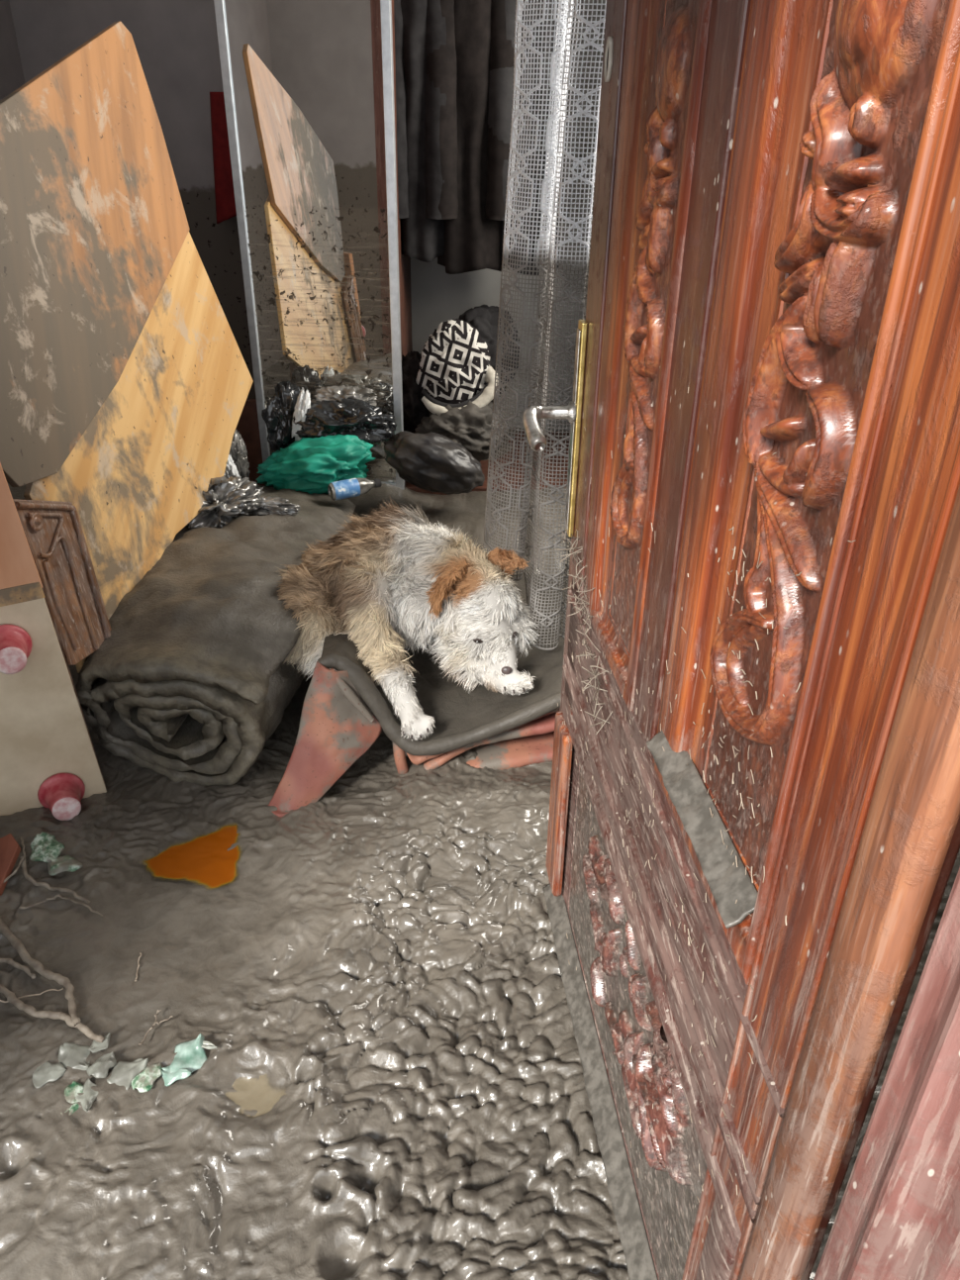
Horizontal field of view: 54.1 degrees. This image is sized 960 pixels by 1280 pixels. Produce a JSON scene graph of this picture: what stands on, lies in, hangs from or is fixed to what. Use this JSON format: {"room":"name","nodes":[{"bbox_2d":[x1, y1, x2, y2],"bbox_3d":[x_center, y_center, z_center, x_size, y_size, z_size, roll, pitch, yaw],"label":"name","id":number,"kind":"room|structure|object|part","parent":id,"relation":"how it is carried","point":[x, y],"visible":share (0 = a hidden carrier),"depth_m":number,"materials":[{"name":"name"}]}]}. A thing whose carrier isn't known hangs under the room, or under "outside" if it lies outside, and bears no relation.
{"room":"damaged room","nodes":[
{"label":"damaged room","id":0,"kind":"room"},
{"bbox_2d":[0,0,24,100],"bbox_3d":[-1.909,-1.078,2.136,0.150,2.950,3.950,1,30,0],"label":"wall","id":1,"kind":"structure","parent":0,"point":[11,70],"depth_m":3.62,"materials":[{"name":"paint"}]},
{"bbox_2d":[8,0,256,398],"bbox_3d":[-0.269,-2.067,3.917,3.400,2.950,0.150,1,30,0],"label":"wall","id":2,"kind":"structure","parent":0,"point":[176,43],"depth_m":3.73,"materials":[{"name":"paint"}]},
{"bbox_2d":[209,92,236,223],"bbox_3d":[-1.023,-1.951,3.823,0.158,0.480,0.080,1,30,0],"label":"garment","id":3,"kind":"object","parent":2,"relation":"hanging from","point":[223,174],"visible":0.58,"depth_m":3.79,"materials":[{"name":"red fabric"}]},
{"bbox_2d":[0,427,959,1279],"bbox_3d":[-0.011,0.725,1.391,8.000,0.276,7.700,1,30,0],"label":"floor","id":4,"kind":"structure","parent":0,"point":[393,1085],"depth_m":1.65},
{"bbox_2d":[0,833,20,895],"bbox_3d":[-0.999,0.468,1.934,0.105,0.066,0.125,-11,32,-20],"label":"board","id":5,"kind":"object","parent":4,"relation":"on","point":[10,849],"visible":1,"depth_m":1.95,"materials":[{"name":"red wood"}]},
{"bbox_2d":[3,836,25,883],"bbox_3d":[-0.982,0.461,1.963,0.059,0.017,0.142,1,30,0],"label":"bare twig","id":6,"kind":"object","parent":5,"relation":"on","point":[21,837],"visible":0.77,"depth_m":1.96,"materials":[{"name":"wood"}]},
{"bbox_2d":[0,987,63,1002],"bbox_3d":[-0.810,0.641,1.697,0.108,0.009,0.007,-8,31,-15],"label":"stalk","id":7,"kind":"object","parent":4,"relation":"on","point":[61,988],"visible":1,"depth_m":1.70,"materials":[{"name":"brown plant"}]},
{"bbox_2d":[29,831,64,863],"bbox_3d":[-0.922,0.440,1.993,0.073,0.024,0.080,1,30,0],"label":"leaf","id":8,"kind":"object","parent":4,"relation":"on","point":[45,846],"visible":1,"depth_m":1.99,"materials":[{"name":"green plant"}]},
{"bbox_2d":[32,1061,66,1087],"bbox_3d":[-0.716,0.720,1.561,0.053,0.013,0.051,1,30,0],"label":"leaf","id":9,"kind":"object","parent":4,"relation":"on","point":[47,1072],"visible":1,"depth_m":1.56,"materials":[{"name":"grey plant"}]},
{"bbox_2d":[0,917,104,1042],"bbox_3d":[-0.831,0.618,1.721,0.452,0.034,0.100,22,36,32],"label":"branch","id":10,"kind":"object","parent":4,"relation":"on","point":[71,1020],"visible":1,"depth_m":1.70,"materials":[{"name":"wood"}]},
{"bbox_2d":[0,463,111,820],"bbox_3d":[-1.034,0.015,2.048,0.503,0.856,0.350,-15,33,-26],"label":"base cabinet","id":11,"kind":"object","parent":4,"relation":"on","point":[49,758],"depth_m":2.06,"materials":[{"name":"brown wood"}]},
{"bbox_3d":[-0.914,-0.236,1.995,0.023,0.106,0.113,7,30,11],"label":"moulding","id":12,"kind":"part","parent":11,"relation":"part of","materials":[{"name":"brown wood"}]},
{"bbox_3d":[-1.054,0.175,2.032,0.379,0.569,0.052,-15,33,-26],"label":"pale panel","id":13,"kind":"part","parent":11,"relation":"part of","materials":[{"name":"beige wood"}]},
{"bbox_3d":[-0.905,-0.073,2.029,0.041,0.211,0.017,9,31,14],"label":"moulding","id":14,"kind":"part","parent":11,"relation":"part of","materials":[{"name":"brown wood"}]},
{"bbox_3d":[-0.906,-0.097,2.078,0.049,0.274,0.061,26,38,37],"label":"moulding","id":15,"kind":"part","parent":11,"relation":"part of","materials":[{"name":"brown wood"}]},
{"bbox_2d":[18,856,102,916],"bbox_3d":[-0.875,0.518,1.895,0.265,0.027,0.090,18,34,28],"label":"twig","id":16,"kind":"object","parent":4,"relation":"on","point":[28,877],"visible":1,"depth_m":1.91,"materials":[{"name":"wood"}]},
{"bbox_2d":[47,855,82,875],"bbox_3d":[-0.868,0.468,1.961,0.065,0.020,0.065,-15,33,-26],"label":"leaf","id":17,"kind":"object","parent":4,"relation":"on","point":[66,862],"visible":1,"depth_m":1.95,"materials":[{"name":"plant"}]},
{"bbox_2d":[60,1081,84,1115],"bbox_3d":[-0.663,0.744,1.526,0.056,0.013,0.052,22,36,33],"label":"leaf","id":18,"kind":"object","parent":4,"relation":"on","point":[70,1092],"visible":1,"depth_m":1.53,"materials":[{"name":"green plant"}]},
{"bbox_2d":[57,1042,90,1070],"bbox_3d":[-0.687,0.706,1.592,0.058,0.020,0.058,-5,30,-9],"label":"leaf","id":19,"kind":"object","parent":4,"relation":"on","point":[73,1055],"visible":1,"depth_m":1.59,"materials":[{"name":"grey plant"}]},
{"bbox_2d":[75,1078,98,1112],"bbox_3d":[-0.640,0.740,1.528,0.038,0.015,0.063,1,30,0],"label":"leaf","id":20,"kind":"object","parent":4,"relation":"on","point":[89,1096],"visible":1,"depth_m":1.53,"materials":[{"name":"grey plant"}]},
{"bbox_2d":[88,1032,110,1052],"bbox_3d":[-0.652,0.691,1.612,0.032,0.012,0.040,1,30,0],"label":"leaf","id":21,"kind":"object","parent":4,"relation":"on","point":[96,1046],"visible":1,"depth_m":1.61,"materials":[{"name":"grey plant"}]},
{"bbox_2d":[86,1050,116,1078],"bbox_3d":[-0.632,0.712,1.578,0.041,0.016,0.052,11,31,17],"label":"leaf","id":22,"kind":"object","parent":4,"relation":"on","point":[100,1068],"visible":1,"depth_m":1.57,"materials":[{"name":"grey plant"}]},
{"bbox_2d":[106,1058,148,1089],"bbox_3d":[-0.589,0.722,1.565,0.063,0.023,0.059,1,30,0],"label":"leaf","id":23,"kind":"object","parent":4,"relation":"on","point":[123,1072],"visible":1,"depth_m":1.56,"materials":[{"name":"grey plant"}]},
{"bbox_2d":[134,952,141,982],"bbox_3d":[-0.642,0.613,1.766,0.006,0.007,0.071,-4,30,-9],"label":"stalk","id":24,"kind":"object","parent":4,"relation":"on","point":[140,952],"visible":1,"depth_m":1.76,"materials":[{"name":"plant"}]},
{"bbox_2d":[131,1062,162,1092],"bbox_3d":[-0.551,0.721,1.554,0.046,0.013,0.055,1,30,0],"label":"leaf","id":25,"kind":"object","parent":4,"relation":"on","point":[144,1081],"visible":1,"depth_m":1.55,"materials":[{"name":"green plant"}]},
{"bbox_2d":[138,1009,172,1045],"bbox_3d":[-0.575,0.675,1.641,0.032,0.010,0.072,19,34,29],"label":"twig","id":26,"kind":"object","parent":4,"relation":"on","point":[158,1011],"visible":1,"depth_m":1.64,"materials":[{"name":"brown wood"}]},
{"bbox_2d":[161,1065,192,1085],"bbox_3d":[-0.508,0.720,1.565,0.043,0.017,0.044,-20,36,-32],"label":"leaf","id":27,"kind":"object","parent":4,"relation":"on","point":[169,1078],"visible":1,"depth_m":1.56,"materials":[{"name":"teal plant"}]},
{"bbox_2d":[169,1033,207,1073],"bbox_3d":[-0.493,0.701,1.586,0.065,0.034,0.063,-5,30,-10],"label":"leaf","id":28,"kind":"object","parent":4,"relation":"on","point":[191,1055],"visible":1,"depth_m":1.59,"materials":[{"name":"green plant"}]},
{"bbox_2d":[143,824,240,888],"bbox_3d":[-0.616,0.463,2.023,0.234,0.007,0.222,1,30,0],"label":"shard","id":29,"kind":"object","parent":4,"relation":"on","point":[207,860],"visible":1,"depth_m":2.01,"materials":[{"name":"orange plastic"}]},
{"bbox_2d":[201,1040,217,1049],"bbox_3d":[-0.472,0.690,1.603,0.051,0.010,0.020,1,30,0],"label":"leaf","id":30,"kind":"object","parent":4,"relation":"on","point":[207,1044],"visible":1,"depth_m":1.60,"materials":[{"name":"white plant"}]},
{"bbox_2d":[75,485,356,786],"bbox_3d":[-0.695,-0.118,2.645,0.594,0.401,1.257,1,30,0],"label":"carpet","id":31,"kind":"object","parent":4,"relation":"on","point":[191,681],"depth_m":2.22,"materials":[{"name":"grey carpet"}]},
{"bbox_2d":[23,231,253,673],"bbox_3d":[-0.871,-0.610,2.483,0.136,0.998,1.233,5,30,7],"label":"board","id":32,"kind":"object","parent":31,"relation":"on","point":[139,473],"visible":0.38,"depth_m":2.50,"materials":[{"name":"yellow wood"}]},
{"bbox_2d":[0,20,190,487],"bbox_3d":[-0.934,-0.888,2.088,0.105,0.883,1.232,4,30,6],"label":"board","id":33,"kind":"object","parent":32,"relation":"on","point":[94,226],"visible":1,"depth_m":2.13,"materials":[{"name":"orange wood"}]},
{"bbox_2d":[187,475,264,529],"bbox_3d":[-0.783,-0.390,2.777,0.286,0.182,0.198,1,30,0],"label":"sheet","id":34,"kind":"object","parent":31,"relation":"on","point":[227,499],"visible":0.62,"depth_m":2.73,"materials":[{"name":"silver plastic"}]},
{"bbox_2d":[223,454,239,479],"bbox_3d":[-0.835,-0.551,3.124,0.084,0.211,0.067,1,30,0],"label":"rag","id":35,"kind":"object","parent":31,"relation":"on","point":[231,468],"visible":0.33,"depth_m":3.10,"materials":[{"name":"fabric"}]},
{"bbox_3d":[-0.640,-0.395,2.797,0.214,0.067,0.067,1,30,0],"label":"foil strip","id":36,"kind":"part","parent":31,"relation":"part of","materials":[{"name":"silver metal"}]},
{"bbox_2d":[256,434,376,493],"bbox_3d":[-0.547,-0.581,3.127,0.407,0.210,0.223,1,30,0],"label":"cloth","id":37,"kind":"object","parent":31,"relation":"on","point":[309,465],"visible":0.93,"depth_m":3.07,"materials":[{"name":"green fabric"}]},
{"bbox_2d":[261,380,300,450],"bbox_3d":[-0.654,-0.736,3.175,0.157,0.277,0.120,1,30,0],"label":"plastic bag","id":38,"kind":"object","parent":37,"relation":"on","point":[277,416],"visible":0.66,"depth_m":3.12,"materials":[{"name":"black plastic"}]},
{"bbox_2d":[292,389,310,441],"bbox_3d":[-0.594,-0.740,3.116,0.074,0.192,0.047,1,30,0],"label":"bag","id":39,"kind":"object","parent":37,"relation":"on","point":[303,404],"visible":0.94,"depth_m":3.09,"materials":[{"name":"plastic"}]},
{"bbox_2d":[293,397,396,450],"bbox_3d":[-0.450,-0.715,3.143,0.346,0.175,0.149,1,30,0],"label":"plastic bag","id":40,"kind":"object","parent":37,"relation":"on","point":[358,418],"visible":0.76,"depth_m":3.10,"materials":[{"name":"black plastic"}]},
{"bbox_2d":[310,385,377,406],"bbox_3d":[-0.461,-0.803,3.163,0.235,0.105,0.092,1,30,0],"label":"plastic sheet","id":41,"kind":"object","parent":40,"relation":"on","point":[328,393],"visible":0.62,"depth_m":3.13,"materials":[{"name":"plastic"}]},
{"bbox_2d":[327,477,381,500],"bbox_3d":[-0.405,-0.496,3.060,0.173,0.061,0.060,-14,33,-25],"label":"bottle","id":42,"kind":"object","parent":31,"relation":"on","point":[353,487],"visible":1,"depth_m":3.03,"materials":[{"name":"clear plastic"}]},
{"bbox_2d":[228,428,249,480],"bbox_3d":[-0.823,-0.598,3.187,0.079,0.253,0.067,1,30,0],"label":"bag","id":43,"kind":"object","parent":4,"relation":"on","point":[238,451],"visible":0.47,"depth_m":3.15,"materials":[{"name":"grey plastic"}]},
{"bbox_2d":[235,398,264,485],"bbox_3d":[-0.843,-0.696,3.423,0.125,0.360,0.025,1,30,0],"label":"wood panel","id":44,"kind":"object","parent":4,"relation":"on","point":[247,426],"visible":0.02,"depth_m":3.38,"materials":[{"name":"brown wood"}]},
{"bbox_2d":[268,574,568,816],"bbox_3d":[-0.036,0.065,2.499,0.909,0.370,1.025,1,30,0],"label":"carpet","id":45,"kind":"object","parent":4,"relation":"on","point":[344,712],"visible":0.36,"depth_m":2.26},
{"bbox_2d":[273,496,539,741],"bbox_3d":[-0.224,-0.079,2.403,0.605,0.397,0.773,-23,37,-35],"label":"dog","id":46,"kind":"object","parent":45,"relation":"on","point":[394,577],"visible":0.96,"depth_m":2.33},
{"bbox_2d":[383,430,485,494],"bbox_3d":[-0.153,-0.591,3.143,0.341,0.216,0.165,1,30,0],"label":"bag","id":47,"kind":"object","parent":4,"relation":"on","point":[431,461],"visible":1,"depth_m":3.08,"materials":[{"name":"black plastic"}]},
{"bbox_2d":[392,0,605,494],"bbox_3d":[0.235,-1.539,3.265,1.056,2.050,0.722,1,30,0],"label":"wardrobe","id":48,"kind":"object","parent":4,"relation":"on","point":[430,296],"visible":0.02,"depth_m":3.74,"materials":[{"name":"brown paint"}]},
{"bbox_2d":[213,0,404,490],"bbox_3d":[-0.514,-1.373,2.938,0.512,1.895,0.028,4,30,5],"label":"mirror door","id":49,"kind":"structure","parent":48,"relation":"attached to","point":[308,85],"depth_m":2.92,"materials":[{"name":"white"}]},
{"bbox_3d":[-0.755,-1.395,2.956,0.026,1.880,0.028,4,30,5],"label":"frame","id":50,"kind":"part","parent":49,"relation":"part of","materials":[{"name":"metal"}]},
{"bbox_3d":[-0.273,-1.363,2.912,0.028,1.880,0.028,4,30,5],"label":"frame","id":51,"kind":"part","parent":49,"relation":"part of","materials":[{"name":"metal"}]},
{"bbox_3d":[-0.526,-0.564,3.398,0.512,0.035,0.025,4,30,5],"label":"frame","id":52,"kind":"part","parent":49,"relation":"part of","materials":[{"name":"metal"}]},
{"bbox_3d":[-0.283,-1.535,3.265,0.020,2.030,0.710,1,30,0],"label":"panel","id":53,"kind":"part","parent":48,"relation":"part of","materials":[{"name":"brown paint"}]},
{"bbox_2d":[401,350,429,433],"bbox_3d":[-0.242,-0.878,3.432,0.174,0.345,0.224,1,30,0],"label":"dark knit","id":54,"kind":"object","parent":48,"relation":"in","point":[414,408],"visible":0.38,"depth_m":3.33,"materials":[{"name":"fabric"}]},
{"bbox_2d":[393,0,450,262],"bbox_3d":[-0.208,-1.830,3.085,0.269,1.082,0.248,1,30,0],"label":"coat","id":55,"kind":"object","parent":48,"relation":"hanging from","point":[420,25],"visible":0.72,"depth_m":3.07,"materials":[{"name":"grey fabric"}]},
{"bbox_2d":[414,400,509,462],"bbox_3d":[-0.066,-0.755,3.370,0.291,0.236,0.273,25,37,35],"label":"garment","id":56,"kind":"object","parent":48,"relation":"in","point":[469,427],"visible":0.53,"depth_m":3.28,"materials":[{"name":"grey fabric"}]},
{"bbox_2d":[415,318,498,415],"bbox_3d":[-0.082,-0.944,3.316,0.299,0.363,0.219,1,30,0],"label":"patterned knit","id":57,"kind":"object","parent":56,"relation":"on","point":[455,370],"visible":0.88,"depth_m":3.25,"materials":[{"name":"black fabric"}]},
{"bbox_2d":[425,0,518,274],"bbox_3d":[-0.023,-1.811,3.097,0.318,1.122,0.249,1,30,0],"label":"coat","id":58,"kind":"object","parent":48,"relation":"hanging from","point":[472,158],"visible":0.78,"depth_m":3.08,"materials":[{"name":"fabric"}]},
{"bbox_3d":[0.222,-0.685,3.745,1.016,0.090,0.710,1,30,0],"label":"panel","id":59,"kind":"part","parent":48,"relation":"part of","materials":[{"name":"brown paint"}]},
{"bbox_2d":[458,304,519,402],"bbox_3d":[0.013,-1.072,3.564,0.281,0.380,0.252,1,30,0],"label":"garment","id":60,"kind":"object","parent":48,"relation":"in","point":[484,318],"visible":0.23,"depth_m":3.45,"materials":[{"name":"fabric"}]},
{"bbox_2d":[488,0,584,275],"bbox_3d":[0.177,-1.808,3.097,0.306,1.122,0.248,1,30,0],"label":"coat","id":61,"kind":"object","parent":48,"relation":"hanging from","point":[501,80],"visible":0.27,"depth_m":3.04,"materials":[{"name":"black fabric"}]},
{"bbox_2d":[483,0,606,650],"bbox_3d":[0.313,-0.854,2.019,0.886,1.958,0.212,8,30,13],"label":"lace curtain","id":62,"kind":"object","parent":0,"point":[559,84],"visible":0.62,"depth_m":2.08,"materials":[{"name":"fabric"}]},
{"bbox_3d":[-0.300,-0.022,0.324,3.400,2.950,0.220,1,30,0],"label":"wall","id":63,"kind":"structure","parent":0,"visible":0},
{"bbox_2d":[522,0,959,1279],"bbox_3d":[0.190,-0.121,1.016,0.152,2.050,1.050,-2,30,-5],"label":"front door","id":64,"kind":"structure","parent":63,"relation":"in","point":[753,835],"depth_m":0.79,"materials":[{"name":"brown wood"}]},
{"bbox_3d":[0.081,-0.321,1.422,0.029,0.041,0.118,-1,30,-3],"label":"door handle","id":65,"kind":"part","parent":64,"relation":"part of","materials":[{"name":"silver metal"}]},
{"bbox_3d":[0.146,0.310,1.749,0.019,0.375,0.090,-2,30,-5],"label":"foot moulding","id":66,"kind":"part","parent":64,"relation":"part of","materials":[{"name":"orange wood"}]},
{"bbox_3d":[0.145,-0.325,1.484,0.002,0.320,0.020,-2,30,-5],"label":"plate","id":67,"kind":"part","parent":64,"relation":"part of","materials":[{"name":"gold metal"}]},
{"bbox_3d":[0.151,-0.325,1.483,0.011,0.342,0.030,1,30,0],"label":"lock plate","id":68,"kind":"part","parent":64,"relation":"part of","materials":[{"name":"gold metal"}]},
{"bbox_3d":[0.192,0.529,1.393,0.031,0.387,0.731,-2,30,-5],"label":"carved panel","id":69,"kind":"part","parent":64,"relation":"part of","materials":[{"name":"brown wood"}]},
{"bbox_3d":[0.191,-0.512,1.072,0.017,1.225,0.337,-2,30,-5],"label":"narrow panel moulding","id":70,"kind":"part","parent":64,"relation":"part of","materials":[{"name":"orange wood"}]},
{"bbox_3d":[0.199,0.528,1.408,0.018,0.475,0.975,-2,30,-5],"label":"panel moulding","id":71,"kind":"part","parent":64,"relation":"part of","materials":[{"name":"red wood"}]},
{"bbox_3d":[0.192,-0.469,1.035,0.021,1.086,0.183,-2,30,-5],"label":"narrow carved panel","id":72,"kind":"part","parent":64,"relation":"part of","materials":[{"name":"brown wood"}]},
{"bbox_3d":[0.208,0.228,1.223,0.011,0.230,0.960,-2,30,-5],"label":"lock rail","id":73,"kind":"part","parent":64,"relation":"part of","materials":[{"name":"red wood"}]},
{"bbox_3d":[0.234,-0.295,0.691,0.021,1.225,0.344,-2,30,-5],"label":"wide panel moulding","id":74,"kind":"part","parent":64,"relation":"part of","materials":[{"name":"orange wood"}]},
{"bbox_3d":[0.235,-0.263,0.639,0.027,1.051,0.211,-2,30,-5],"label":"wide carved panel","id":75,"kind":"part","parent":64,"relation":"part of","materials":[{"name":"brown wood"}]},
{"bbox_3d":[0.241,-0.130,1.033,0.045,2.050,1.002,-2,30,-5],"label":"door","id":76,"kind":"part","parent":64,"relation":"part of","materials":[{"name":"brown wood"}]},
{"bbox_2d":[813,867,959,1279],"bbox_3d":[0.369,0.128,0.472,0.198,2.160,0.100,1,30,0],"label":"trim","id":77,"kind":"structure","parent":63,"relation":"attached to","point":[898,1217],"depth_m":0.60,"materials":[{"name":"red wood"}]}
]}

